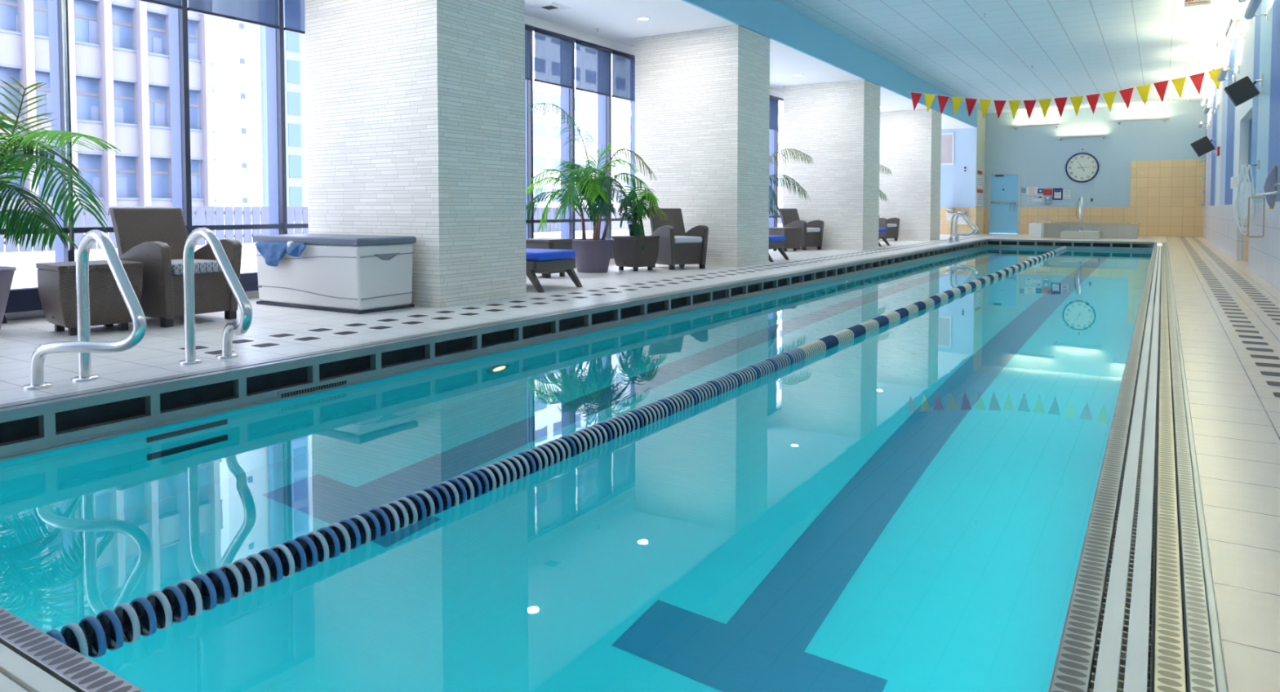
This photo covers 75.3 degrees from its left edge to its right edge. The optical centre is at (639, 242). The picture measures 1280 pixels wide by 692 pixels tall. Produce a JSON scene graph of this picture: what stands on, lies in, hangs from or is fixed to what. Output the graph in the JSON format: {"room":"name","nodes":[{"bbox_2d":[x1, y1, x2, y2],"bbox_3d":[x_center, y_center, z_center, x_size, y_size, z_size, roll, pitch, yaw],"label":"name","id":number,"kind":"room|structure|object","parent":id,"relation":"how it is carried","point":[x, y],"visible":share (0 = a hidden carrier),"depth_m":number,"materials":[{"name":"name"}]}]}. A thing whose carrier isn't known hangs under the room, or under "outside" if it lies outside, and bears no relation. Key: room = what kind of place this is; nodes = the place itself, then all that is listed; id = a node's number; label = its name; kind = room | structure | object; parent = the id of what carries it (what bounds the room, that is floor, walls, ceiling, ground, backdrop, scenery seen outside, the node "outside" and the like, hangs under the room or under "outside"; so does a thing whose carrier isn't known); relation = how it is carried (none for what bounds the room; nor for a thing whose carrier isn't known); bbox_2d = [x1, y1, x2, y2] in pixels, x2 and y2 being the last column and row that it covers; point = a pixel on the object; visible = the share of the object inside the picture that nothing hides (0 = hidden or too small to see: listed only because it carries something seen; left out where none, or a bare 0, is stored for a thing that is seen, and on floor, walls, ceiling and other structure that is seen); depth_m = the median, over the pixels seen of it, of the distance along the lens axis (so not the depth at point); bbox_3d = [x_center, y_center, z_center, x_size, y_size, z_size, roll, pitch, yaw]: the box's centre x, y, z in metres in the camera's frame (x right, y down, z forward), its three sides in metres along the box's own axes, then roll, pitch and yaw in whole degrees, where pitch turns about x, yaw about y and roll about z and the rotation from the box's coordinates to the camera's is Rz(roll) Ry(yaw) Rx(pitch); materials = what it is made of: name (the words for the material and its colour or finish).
{"room":"indoor swimming pool","nodes":[
{"label":"indoor swimming pool","id":0,"kind":"room"},
{"bbox_2d":[4,14,783,320],"bbox_3d":[0.400,-1.497,14.767,0.250,3.510,32.500,1,3,32],"label":"wall","id":1,"kind":"structure","parent":0,"point":[531,20],"depth_m":12.05,"materials":[{"name":"white paint"}]},
{"bbox_2d":[0,0,308,262],"bbox_3d":[-5.918,-1.066,4.633,0.265,3.280,9.600,1,3,32],"label":"window","id":2,"kind":"structure","parent":1,"relation":"in","point":[177,18],"depth_m":7.44,"materials":[{"name":"blue metal"}]},
{"bbox_2d":[136,0,182,8],"bbox_3d":[-4.293,-2.412,6.949,0.057,0.725,0.920,1,3,32],"label":"roller shade","id":3,"kind":"object","parent":2,"relation":"attached to","point":[176,4],"visible":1,"depth_m":7.25,"materials":[{"name":"fabric"}]},
{"bbox_2d":[187,0,279,29],"bbox_3d":[-3.781,-2.445,7.761,0.057,0.725,0.920,1,3,32],"label":"roller shade","id":4,"kind":"object","parent":2,"relation":"attached to","point":[259,12],"visible":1,"depth_m":7.84,"materials":[{"name":"fabric"}]},
{"bbox_2d":[284,0,305,34],"bbox_3d":[-3.269,-2.477,8.572,0.057,0.725,0.920,1,3,32],"label":"roller shade","id":5,"kind":"object","parent":2,"relation":"attached to","point":[294,10],"visible":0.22,"depth_m":8.31,"materials":[{"name":"fabric"}]},
{"bbox_2d":[524,23,635,249],"bbox_3d":[-1.775,-1.330,11.236,0.235,3.280,6.000,1,3,32],"label":"window","id":6,"kind":"structure","parent":1,"relation":"in","point":[566,95],"depth_m":12.32,"materials":[{"name":"glass"}]},
{"bbox_2d":[524,25,534,80],"bbox_3d":[-1.714,-2.576,11.041,0.057,0.725,0.920,1,3,32],"label":"roller shade","id":7,"kind":"object","parent":6,"relation":"attached to","point":[527,28],"visible":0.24,"depth_m":11.35,"materials":[{"name":"fabric"}]},
{"bbox_2d":[534,28,576,88],"bbox_3d":[-1.202,-2.608,11.853,0.057,0.725,0.920,1,3,32],"label":"roller shade","id":8,"kind":"object","parent":6,"relation":"attached to","point":[553,51],"visible":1,"depth_m":11.83,"materials":[{"name":"fabric"}]},
{"bbox_2d":[575,40,613,96],"bbox_3d":[-0.691,-2.641,12.665,0.057,0.725,0.920,1,3,32],"label":"roller shade","id":9,"kind":"object","parent":6,"relation":"attached to","point":[592,60],"visible":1,"depth_m":12.65,"materials":[{"name":"fabric"}]},
{"bbox_2d":[612,50,635,102],"bbox_3d":[-0.179,-2.674,13.476,0.057,0.725,0.920,1,3,32],"label":"roller shade","id":10,"kind":"object","parent":6,"relation":"attached to","point":[623,64],"visible":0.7,"depth_m":13.36,"materials":[{"name":"fabric"}]},
{"bbox_2d":[630,94,776,224],"bbox_3d":[1.395,-1.532,16.267,0.235,3.280,5.900,1,3,32],"label":"window","id":11,"kind":"structure","parent":1,"relation":"in","point":[632,103],"depth_m":13.98,"materials":[{"name":"blue metal"}]},
{"bbox_2d":[768,97,783,227],"bbox_3d":[4.539,-1.731,21.256,0.235,3.280,5.900,1,3,32],"label":"window","id":12,"kind":"structure","parent":1,"relation":"in","point":[773,135],"depth_m":18.81,"materials":[{"name":"glass"}]},
{"bbox_2d":[769,95,779,130],"bbox_3d":[2.890,-2.868,18.347,0.057,0.725,0.920,1,3,32],"label":"roller shade","id":13,"kind":"object","parent":12,"relation":"attached to","point":[773,100],"visible":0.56,"depth_m":18.52,"materials":[{"name":"fabric"}]},
{"bbox_2d":[572,238,613,273],"bbox_3d":[-0.641,0.182,11.197,0.586,0.440,0.586,1,3,32],"label":"planter","id":14,"kind":"object","parent":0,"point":[593,255],"depth_m":10.99,"materials":[{"name":"grey"}]},
{"bbox_2d":[0,233,1279,691],"bbox_3d":[4.642,0.348,13.055,9.430,0.040,34.000,1,3,32],"label":"floor","id":15,"kind":"structure","parent":0,"point":[1228,316],"depth_m":5.01,"materials":[{"name":"tile"}]},
{"bbox_2d":[0,76,120,329],"bbox_3d":[-4.244,-0.211,5.429,1.909,1.687,1.070,1,3,32],"label":"potted palm","id":16,"kind":"object","parent":15,"relation":"on","point":[6,273],"visible":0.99,"depth_m":5.27,"materials":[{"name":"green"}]},
{"bbox_2d":[0,266,16,329],"bbox_3d":[-4.630,0.404,5.654,0.616,0.440,0.616,1,3,32],"label":"planter","id":17,"kind":"object","parent":16,"relation":"on","point":[6,273],"depth_m":5.71,"materials":[{"name":"grey"}]},
{"bbox_2d":[22,229,146,390],"bbox_3d":[-2.611,0.320,3.900,0.618,0.750,0.326,1,3,32],"label":"grab rail","id":18,"kind":"object","parent":15,"relation":"on","point":[84,347],"visible":1,"depth_m":3.93,"materials":[{"name":"silver metal"}]},
{"bbox_2d":[35,260,143,336],"bbox_3d":[-3.835,0.381,5.791,0.508,0.476,0.508,2,3,40],"label":"wicker side table","id":19,"kind":"object","parent":15,"relation":"on","point":[56,281],"visible":0.77,"depth_m":5.63,"materials":[{"name":"wicker"}]},
{"bbox_2d":[2,271,258,324],"bbox_3d":[-5.773,0.545,4.576,0.110,0.245,8.350,1,3,32],"label":"radiator","id":20,"kind":"object","parent":15,"relation":"on","point":[20,300],"visible":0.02,"depth_m":6.30,"materials":[{"name":"blue metal"}]},
{"bbox_2d":[108,207,242,328],"bbox_3d":[-3.558,0.167,6.330,0.754,0.860,0.641,1,3,29],"label":"wicker armchair","id":21,"kind":"object","parent":15,"relation":"on","point":[156,237],"visible":0.66,"depth_m":6.23,"materials":[{"name":"wicker"}]},
{"bbox_2d":[171,258,222,275],"bbox_3d":[-3.481,0.185,6.288,0.540,0.083,0.450,1,3,29],"label":"seat cushion","id":22,"kind":"object","parent":21,"relation":"on","point":[202,266],"depth_m":6.18,"materials":[{"name":"fabric"}]},
{"bbox_2d":[178,227,252,364],"bbox_3d":[-2.217,0.294,4.525,0.618,0.750,0.326,1,3,32],"label":"grab rail","id":23,"kind":"object","parent":15,"relation":"on","point":[241,327],"visible":1,"depth_m":4.54,"materials":[{"name":"silver metal"}]},
{"bbox_2d":[252,233,416,314],"bbox_3d":[-2.702,0.252,7.274,1.415,0.615,0.662,1,3,32],"label":"storage chest","id":24,"kind":"object","parent":15,"relation":"on","point":[347,273],"visible":0.98,"depth_m":6.95,"materials":[{"name":"white plastic"}]},
{"bbox_2d":[254,241,306,266],"bbox_3d":[-3.079,0.107,7.112,0.700,0.214,0.044,1,3,32],"label":"cloth","id":25,"kind":"object","parent":24,"relation":"hanging from","point":[272,253],"visible":1,"depth_m":7.16,"materials":[{"name":"blue fabric"}]},
{"bbox_2d":[304,0,526,307],"bbox_3d":[-2.168,-1.227,8.029,1.770,3.510,1.150,1,3,32],"label":"stone pillar","id":26,"kind":"structure","parent":15,"relation":"on","point":[415,117],"depth_m":7.51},
{"bbox_2d":[525,238,573,278],"bbox_3d":[-1.175,0.197,10.387,0.478,0.476,0.478,1,3,32],"label":"wicker side table","id":27,"kind":"object","parent":15,"relation":"on","point":[531,243],"visible":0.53,"depth_m":10.20,"materials":[{"name":"brown wicker"}]},
{"bbox_2d":[525,248,582,293],"bbox_3d":[-1.660,0.099,9.246,2.007,0.763,0.720,1,3,32],"label":"chaise lounge","id":28,"kind":"object","parent":15,"relation":"on","point":[537,260],"visible":0.35,"depth_m":8.67,"materials":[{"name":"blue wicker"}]},
{"bbox_2d":[525,248,575,261],"bbox_3d":[-1.351,0.130,9.052,1.160,0.093,0.660,1,3,32],"label":"seat cushion","id":29,"kind":"object","parent":28,"relation":"on","point":[531,255],"depth_m":8.72,"materials":[{"name":"fabric"}]},
{"bbox_2d":[0,246,1152,464],"bbox_3d":[5.007,1.046,11.992,3.950,1.290,24.055,1,3,32],"label":"basin","id":30,"kind":"object","parent":15,"relation":"in","point":[481,357],"visible":0.14,"depth_m":4.96,"materials":[{"name":"tile"}]},
{"bbox_2d":[0,606,145,691],"bbox_3d":[-1.418,0.830,1.653,4.355,0.099,0.269,1,3,32],"label":"pool gutter","id":31,"kind":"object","parent":30,"relation":"attached to","point":[32,660],"depth_m":1.54,"materials":[{"name":"metal"}]},
{"bbox_2d":[0,239,989,461],"bbox_3d":[3.235,0.452,12.991,0.162,0.257,24.495,1,3,32],"label":"gutter","id":32,"kind":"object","parent":30,"relation":"attached to","point":[33,426],"depth_m":4.96,"materials":[{"name":"tile"}]},
{"bbox_2d":[277,377,348,397],"bbox_3d":[-1.867,0.834,4.758,0.009,0.036,0.460,1,3,32],"label":"vent","id":33,"kind":"object","parent":32,"relation":"attached to","point":[300,389],"visible":1,"depth_m":4.75,"materials":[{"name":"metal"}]},
{"bbox_2d":[0,247,1152,691],"bbox_3d":[5.007,0.592,11.974,3.948,0.001,24.053,1,3,32],"label":"pool water","id":34,"kind":"object","parent":30,"relation":"in","point":[904,504],"visible":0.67,"depth_m":2.93,"materials":[{"name":"liquid"}]},
{"bbox_2d":[45,246,1066,657],"bbox_3d":[4.931,0.572,11.965,0.114,0.114,24.000,1,3,32],"label":"lane rope","id":35,"kind":"object","parent":34,"relation":"on","point":[92,633],"visible":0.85,"depth_m":2.79,"materials":[{"name":"blue plastic"}]},
{"bbox_2d":[984,239,1154,250],"bbox_3d":[11.394,0.083,22.235,4.090,0.257,0.162,1,3,32],"label":"trim","id":36,"kind":"structure","parent":30,"relation":"attached to","point":[1141,246],"depth_m":22.11,"materials":[{"name":"tile"}]},
{"bbox_2d":[1048,242,1227,691],"bbox_3d":[6.718,0.467,10.734,0.269,0.099,24.320,1,3,32],"label":"pool gutter","id":37,"kind":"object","parent":30,"relation":"attached to","point":[1141,616],"depth_m":2.05,"materials":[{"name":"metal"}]},
{"bbox_2d":[524,102,657,273],"bbox_3d":[-0.729,-0.742,11.099,1.916,2.296,1.229,1,3,27],"label":"potted palm","id":38,"kind":"object","parent":15,"relation":"on","point":[593,255],"visible":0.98,"depth_m":10.96,"materials":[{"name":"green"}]},
{"bbox_2d":[611,235,659,271],"bbox_3d":[-0.061,0.152,11.517,0.478,0.476,0.478,2,3,44],"label":"wicker side table","id":39,"kind":"object","parent":15,"relation":"on","point":[627,251],"visible":0.94,"depth_m":11.36,"materials":[{"name":"brown wicker"}]},
{"bbox_2d":[615,186,668,252],"bbox_3d":[-0.001,-0.316,11.472,0.591,0.924,0.708,-2,3,-37],"label":"table plant","id":40,"kind":"object","parent":39,"relation":"on","point":[635,229],"visible":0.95,"depth_m":11.36,"materials":[{"name":"green plant"}]},
{"bbox_2d":[649,208,708,270],"bbox_3d":[0.523,-0.059,11.966,0.641,0.860,0.754,-1,3,-28],"label":"wicker armchair","id":41,"kind":"object","parent":15,"relation":"on","point":[676,246],"visible":0.77,"depth_m":11.75,"materials":[{"name":"brown wicker"}]},
{"bbox_2d":[674,235,702,243],"bbox_3d":[0.564,-0.039,11.890,0.450,0.083,0.540,-1,3,-28],"label":"seat cushion","id":42,"kind":"object","parent":41,"relation":"on","point":[677,239],"depth_m":11.67,"materials":[{"name":"grey fabric"}]},
{"bbox_2d":[635,25,769,266],"bbox_3d":[0.976,-1.427,13.017,1.770,3.510,1.150,1,3,32],"label":"stone pillar","id":43,"kind":"structure","parent":15,"relation":"on","point":[702,96],"depth_m":12.46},
{"bbox_2d":[768,235,789,262],"bbox_3d":[1.465,-0.095,14.093,2.007,0.763,0.720,1,3,32],"label":"chaise lounge","id":44,"kind":"object","parent":15,"relation":"on","point":[777,242],"visible":0.24,"depth_m":13.63,"materials":[{"name":"fabric"}]},
{"bbox_2d":[768,235,785,242],"bbox_3d":[1.774,-0.064,13.899,1.160,0.093,0.660,1,3,32],"label":"seat cushion","id":45,"kind":"object","parent":44,"relation":"on","point":[772,238],"depth_m":13.58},
{"bbox_2d":[768,226,801,251],"bbox_3d":[2.934,-0.059,16.776,0.478,0.476,0.478,-1,3,-33],"label":"wicker side table","id":46,"kind":"object","parent":15,"relation":"on","point":[793,236],"visible":0.7,"depth_m":16.60,"materials":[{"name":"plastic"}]},
{"bbox_2d":[768,148,814,217],"bbox_3d":[2.186,-0.735,15.295,1.959,1.946,1.779,1,3,32],"label":"potted palm","id":47,"kind":"object","parent":15,"relation":"on","point":[772,193],"visible":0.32,"depth_m":15.09,"materials":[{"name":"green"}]},
{"bbox_2d":[778,208,823,250],"bbox_3d":[3.369,-0.278,17.440,0.641,0.860,0.755,-2,3,-40],"label":"wicker armchair","id":48,"kind":"object","parent":15,"relation":"on","point":[811,231],"visible":0.69,"depth_m":17.31,"materials":[{"name":"wicker"}]},
{"bbox_2d":[782,80,879,249],"bbox_3d":[4.173,-1.630,18.091,1.770,3.510,1.150,1,3,32],"label":"stone pillar","id":49,"kind":"structure","parent":15,"relation":"on","point":[837,124],"depth_m":17.54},
{"bbox_2d":[878,227,889,246],"bbox_3d":[4.781,-0.312,19.505,2.007,0.763,0.720,1,3,32],"label":"chaise lounge","id":50,"kind":"object","parent":15,"relation":"on","point":[882,231],"visible":0.24,"depth_m":19.09,"materials":[{"name":"fabric"}]},
{"bbox_2d":[879,164,891,201],"bbox_3d":[5.060,-0.927,20.099,1.959,1.946,1.779,1,3,32],"label":"potted palm","id":51,"kind":"object","parent":15,"relation":"on","point":[882,170],"visible":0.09,"depth_m":19.75,"materials":[{"name":"plant"}]},
{"bbox_2d":[878,217,899,241],"bbox_3d":[6.459,-0.470,22.245,0.641,0.860,0.755,-2,3,-39],"label":"wicker armchair","id":52,"kind":"object","parent":15,"relation":"on","point":[892,224],"visible":0.47,"depth_m":22.00,"materials":[{"name":"brown wicker"}]},
{"bbox_2d":[879,108,941,240],"bbox_3d":[7.317,-1.829,23.079,1.770,3.510,1.150,1,3,32],"label":"stone pillar","id":53,"kind":"structure","parent":15,"relation":"on","point":[910,140],"depth_m":22.47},
{"bbox_2d":[948,213,974,242],"bbox_3d":[8.072,-0.359,20.853,0.618,0.750,0.326,1,3,32],"label":"grab rail","id":54,"kind":"object","parent":15,"relation":"on","point":[950,238],"visible":0.98,"depth_m":20.88,"materials":[{"name":"silver metal"}]},
{"bbox_2d":[953,213,978,241],"bbox_3d":[8.466,-0.384,21.478,0.618,0.750,0.326,1,3,32],"label":"grab rail","id":55,"kind":"object","parent":15,"relation":"on","point":[956,237],"visible":0.8,"depth_m":21.46,"materials":[{"name":"silver metal"}]},
{"bbox_2d":[965,109,985,235],"bbox_3d":[11.355,-2.331,27.998,0.305,4.120,1.635,1,3,32],"label":"wall pier","id":56,"kind":"object","parent":15,"relation":"on","point":[975,159],"visible":0.81,"depth_m":27.37,"materials":[{"name":"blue paint"}]},
{"bbox_2d":[976,189,982,205],"bbox_3d":[11.365,-1.491,27.756,0.016,0.540,1.050,1,3,32],"label":"sign","id":57,"kind":"object","parent":56,"relation":"attached to","point":[979,192],"visible":1,"depth_m":27.71,"materials":[{"name":"white"}]},
{"bbox_2d":[977,170,982,187],"bbox_3d":[11.338,-2.109,27.689,0.016,0.540,0.850,1,3,32],"label":"sign","id":58,"kind":"object","parent":56,"relation":"attached to","point":[979,172],"visible":1,"depth_m":27.63,"materials":[{"name":"white"}]},
{"bbox_2d":[1028,218,1052,238],"bbox_3d":[11.793,-0.412,24.366,0.575,0.575,0.700,1,3,32],"label":"starting block","id":59,"kind":"object","parent":15,"relation":"on","point":[1036,230],"visible":1,"depth_m":24.16,"materials":[{"name":"white paint"}]},
{"bbox_2d":[1060,231,1100,239],"bbox_3d":[12.643,-0.207,23.797,0.950,0.210,0.830,1,3,32],"label":"step","id":60,"kind":"structure","parent":15,"relation":"on","point":[1064,234],"depth_m":23.48,"materials":[{"name":"grey tile"}]},
{"bbox_2d":[1075,196,1083,231],"bbox_3d":[12.633,-0.813,23.820,0.197,1.000,0.140,1,3,32],"label":"pole","id":61,"kind":"object","parent":60,"relation":"on","point":[1081,198],"visible":1,"depth_m":23.78,"materials":[{"name":"silver metal"}]},
{"bbox_2d":[1042,222,1139,239],"bbox_3d":[13.628,-0.368,25.027,2.440,0.435,2.330,1,3,32],"label":"spa","id":62,"kind":"object","parent":15,"relation":"on","point":[1118,230],"visible":0.84,"depth_m":23.98,"materials":[{"name":"grey tile"}]},
{"bbox_2d":[524,0,975,129],"bbox_3d":[1.306,-3.272,14.125,2.490,0.090,32.500,1,3,32],"label":"ceiling","id":63,"kind":"structure","parent":0,"point":[616,21],"depth_m":12.10,"materials":[{"name":"white paint"}]},
{"bbox_2d":[526,1,572,13],"bbox_3d":[-1.193,-3.094,10.941,0.424,0.011,0.424,1,3,32],"label":"ceiling vent","id":64,"kind":"object","parent":63,"relation":"in","point":[548,7],"visible":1,"depth_m":10.94,"materials":[{"name":"metal"}]},
{"bbox_2d":[939,128,967,234],"bbox_3d":[9.836,-2.029,28.071,2.330,3.510,0.110,1,3,32],"label":"wall","id":65,"kind":"structure","parent":0,"point":[953,177],"depth_m":27.59,"materials":[{"name":"blue paint"}]},
{"bbox_2d":[940,133,954,164],"bbox_3d":[10.039,-3.115,27.815,0.940,1.060,0.034,1,3,32],"label":"framed picture","id":66,"kind":"object","parent":65,"relation":"attached to","point":[947,139],"visible":0.36,"depth_m":27.65,"materials":[{"name":"white paint"}]},
{"bbox_2d":[946,206,955,221],"bbox_3d":[10.315,-0.934,27.532,0.330,0.484,0.355,1,3,32],"label":"fountain","id":67,"kind":"object","parent":65,"relation":"attached to","point":[948,215],"visible":0.88,"depth_m":27.58,"materials":[{"name":"silver metal"}]},
{"bbox_2d":[956,209,967,224],"bbox_3d":[10.611,-0.826,27.350,0.330,0.484,0.355,1,3,32],"label":"fountain","id":68,"kind":"object","parent":65,"relation":"attached to","point":[960,220],"visible":0.67,"depth_m":27.41,"materials":[{"name":"silver metal"}]},
{"bbox_2d":[776,0,1246,113],"bbox_3d":[5.520,-3.809,12.406,6.370,0.080,34.120,1,3,32],"label":"ceiling","id":69,"kind":"structure","parent":0,"point":[1073,47],"depth_m":16.33,"materials":[{"name":"paint"}]},
{"bbox_2d":[681,0,977,128],"bbox_3d":[2.378,-3.503,13.440,0.044,0.615,32.500,1,3,32],"label":"ceiling beam","id":70,"kind":"structure","parent":69,"relation":"attached to","point":[773,20],"depth_m":14.82,"materials":[{"name":"blue paint"}]},
{"bbox_2d":[1184,0,1211,7],"bbox_3d":[8.034,-3.580,11.941,0.320,0.340,0.043,1,3,32],"label":"exit sign","id":71,"kind":"object","parent":69,"relation":"hanging from","point":[1187,2],"visible":1,"depth_m":11.94,"materials":[{"name":"grey"}]},
{"bbox_2d":[983,101,1206,236],"bbox_3d":[14.570,-2.285,26.852,6.370,4.120,0.150,1,3,32],"label":"wall","id":72,"kind":"structure","parent":0,"point":[1164,199],"depth_m":26.44,"materials":[{"name":"blue paint"}]},
{"bbox_2d":[987,172,1020,234],"bbox_3d":[12.400,-1.325,28.239,1.000,2.090,0.182,1,3,32],"label":"door","id":73,"kind":"structure","parent":72,"relation":"in","point":[1004,188],"depth_m":28.23,"materials":[{"name":"blue"}]},
{"bbox_2d":[1026,186,1037,195],"bbox_3d":[13.107,-1.710,27.733,0.320,0.260,0.018,1,3,32],"label":"sign","id":74,"kind":"object","parent":72,"relation":"attached to","point":[1030,190],"visible":1,"depth_m":27.72,"materials":[{"name":"white"}]},
{"bbox_2d":[1011,124,1059,129],"bbox_3d":[13.128,-3.833,27.512,1.430,0.140,0.225,1,3,32],"label":"uplight","id":75,"kind":"object","parent":72,"relation":"attached to","point":[1042,125],"visible":1,"depth_m":27.43,"materials":[{"name":"grey"}]},
{"bbox_2d":[1053,188,1062,199],"bbox_3d":[13.763,-1.584,27.325,0.290,0.380,0.018,1,3,32],"label":"framed notice","id":76,"kind":"object","parent":72,"relation":"attached to","point":[1057,193],"visible":1,"depth_m":27.32,"materials":[{"name":"blue plastic"}]},
{"bbox_2d":[1065,152,1098,182],"bbox_3d":[14.341,-2.418,26.905,0.970,0.970,0.055,1,3,32],"label":"clock","id":77,"kind":"object","parent":72,"relation":"attached to","point":[1081,167],"visible":1,"depth_m":26.89,"materials":[{"name":"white plastic"}]},
{"bbox_2d":[1057,134,1106,140],"bbox_3d":[14.279,-3.385,26.805,1.430,0.140,0.225,1,3,32],"label":"uplight","id":78,"kind":"object","parent":72,"relation":"attached to","point":[1095,135],"visible":1,"depth_m":26.71,"materials":[{"name":"grey"}]},
{"bbox_2d":[1115,117,1168,124],"bbox_3d":[15.684,-3.789,25.903,1.430,0.140,0.225,1,3,32],"label":"uplight","id":79,"kind":"object","parent":72,"relation":"attached to","point":[1162,118],"visible":1,"depth_m":25.83,"materials":[{"name":"grey"}]},
{"bbox_2d":[1202,0,1279,290],"bbox_3d":[8.357,-1.637,10.634,0.650,4.120,34.000,1,3,32],"label":"wall","id":80,"kind":"structure","parent":0,"point":[1248,132],"depth_m":12.46,"materials":[{"name":"paint"}]},
{"bbox_2d":[906,66,1226,119],"bbox_3d":[9.009,-3.130,18.092,6.251,0.858,0.096,1,3,32],"label":"pennant line","id":81,"kind":"object","parent":80,"relation":"hanging from","point":[1197,79],"visible":1,"depth_m":17.88,"materials":[{"name":"multicoloured fabric"}]},
{"bbox_2d":[1190,136,1216,157],"bbox_3d":[13.619,-2.312,20.054,0.516,0.491,0.272,1,3,32],"label":"wall speaker","id":82,"kind":"object","parent":80,"relation":"attached to","point":[1202,146],"visible":1,"depth_m":19.96,"materials":[{"name":"black plastic"}]},
{"bbox_2d":[1190,143,1199,157],"bbox_3d":[13.492,-2.232,20.148,0.203,0.325,0.255,1,3,32],"label":"speaker grille","id":83,"kind":"object","parent":82,"relation":"attached to","point":[1196,147],"depth_m":20.03,"materials":[{"name":"grey"}]},
{"bbox_2d":[1215,30,1237,49],"bbox_3d":[10.747,-3.691,15.196,0.260,0.140,1.430,1,3,32],"label":"uplight","id":84,"kind":"object","parent":80,"relation":"attached to","point":[1221,38],"visible":0.85,"depth_m":15.23,"materials":[{"name":"grey"}]},
{"bbox_2d":[1217,65,1239,83],"bbox_3d":[10.320,-2.934,14.549,0.260,0.140,1.430,1,3,32],"label":"uplight","id":85,"kind":"object","parent":80,"relation":"attached to","point":[1222,73],"visible":0.99,"depth_m":14.45,"materials":[{"name":"grey"}]},
{"bbox_2d":[1224,15,1251,39],"bbox_3d":[9.228,-3.304,12.798,0.260,0.140,1.430,1,3,32],"label":"uplight","id":86,"kind":"object","parent":80,"relation":"attached to","point":[1232,25],"visible":0.96,"depth_m":12.79,"materials":[{"name":"grey"}]},
{"bbox_2d":[1223,74,1262,106],"bbox_3d":[7.867,-1.972,10.812,0.405,0.372,0.292,1,3,32],"label":"wall speaker","id":87,"kind":"object","parent":80,"relation":"attached to","point":[1243,90],"visible":1,"depth_m":10.78,"materials":[{"name":"black plastic"}]},
{"bbox_2d":[1223,87,1238,106],"bbox_3d":[7.787,-1.914,10.923,0.154,0.246,0.194,1,3,32],"label":"speaker grille","id":88,"kind":"object","parent":87,"relation":"attached to","point":[1233,92],"depth_m":10.83,"materials":[{"name":"grey"}]},
{"bbox_2d":[1233,160,1260,234],"bbox_3d":[7.896,-0.581,10.811,0.276,0.964,0.223,1,2,20],"label":"coil","id":89,"kind":"object","parent":80,"relation":"hanging from","point":[1246,188],"visible":0.92,"depth_m":10.75,"materials":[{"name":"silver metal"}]},
{"bbox_2d":[1243,0,1270,20],"bbox_3d":[7.177,-2.734,9.560,0.260,0.140,1.430,1,3,32],"label":"uplight","id":90,"kind":"object","parent":80,"relation":"attached to","point":[1252,6],"visible":1,"depth_m":9.87,"materials":[{"name":"grey"}]},
{"bbox_2d":[1250,182,1279,197],"bbox_3d":[6.512,-0.531,8.530,0.184,0.160,2.600,1,3,32],"label":"wall rack","id":91,"kind":"object","parent":80,"relation":"attached to","point":[1264,194],"visible":0.8,"depth_m":8.29,"materials":[{"name":"silver metal"}]},
{"bbox_2d":[1247,196,1265,237],"bbox_3d":[7.027,-0.283,9.457,0.156,0.466,0.016,1,3,32],"label":"frame","id":92,"kind":"object","parent":91,"relation":"hanging from","point":[1264,206],"visible":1,"depth_m":9.44,"materials":[{"name":"beige"}]},
{"bbox_2d":[1263,164,1277,208],"bbox_3d":[6.615,-0.579,8.700,0.115,0.466,0.040,1,3,32],"label":"board","id":93,"kind":"object","parent":91,"relation":"hanging from","point":[1272,178],"visible":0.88,"depth_m":8.68,"materials":[{"name":"blue plastic"}]},
{"label":"outside","id":94,"kind":"structure","parent":0,"visible":0},
{"bbox_2d":[4,222,294,252],"bbox_3d":[-1.982,-1.288,60.331,52.350,0.250,140.000,1,3,32],"label":"ground","id":95,"kind":"structure","parent":94,"point":[233,222],"depth_m":26.43,"materials":[{"name":"white"}]},
{"bbox_2d":[0,0,217,228],"bbox_3d":[-37.480,-8.746,25.398,12.350,50.854,43.600,1,3,32],"label":"office block","id":96,"kind":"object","parent":95,"relation":"on","point":[119,59],"visible":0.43,"depth_m":37.24,"materials":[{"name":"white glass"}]},
{"bbox_2d":[0,223,782,288],"bbox_3d":[5.286,-0.371,27.404,0.350,0.550,68.000,1,3,32],"label":"parapet","id":97,"kind":"object","parent":95,"relation":"on","point":[25,275],"visible":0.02,"depth_m":8.76,"materials":[{"name":"white"}]},
{"bbox_2d":[0,205,782,253],"bbox_3d":[3.168,-0.750,23.992,0.042,0.480,56.000,1,3,32],"label":"fence","id":98,"kind":"object","parent":97,"relation":"on","point":[295,215],"visible":0.05,"depth_m":10.67,"materials":[{"name":"grey"}]},
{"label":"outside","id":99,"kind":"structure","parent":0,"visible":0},
{"bbox_2d":[210,15,307,222],"bbox_3d":[-40.988,-22.458,82.290,14.050,80.000,10.000,1,3,32],"label":"tower","id":100,"kind":"structure","parent":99,"point":[236,46],"depth_m":76.21,"materials":[{"name":"grey"}]},
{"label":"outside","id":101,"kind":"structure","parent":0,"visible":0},
{"bbox_2d":[260,0,304,206],"bbox_3d":[-33.373,-22.248,77.027,3.550,80.000,1.800,1,3,32],"label":"tower","id":102,"kind":"structure","parent":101,"point":[292,41],"depth_m":76.69,"materials":[{"name":"white concrete"}]},
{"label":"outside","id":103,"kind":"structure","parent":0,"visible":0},
{"bbox_2d":[533,33,630,207],"bbox_3d":[-12.701,-17.908,93.622,14.050,70.000,22.000,1,3,32],"label":"tower","id":104,"kind":"structure","parent":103,"point":[546,140],"depth_m":89.97,"materials":[{"name":"grey"}]},
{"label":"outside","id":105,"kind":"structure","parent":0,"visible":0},
{"bbox_2d":[777,102,783,208],"bbox_3d":[14.724,-20.100,148.395,14.050,70.000,32.000,1,3,32],"label":"tower","id":106,"kind":"structure","parent":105,"point":[780,105],"depth_m":153.31,"materials":[{"name":"grey"}]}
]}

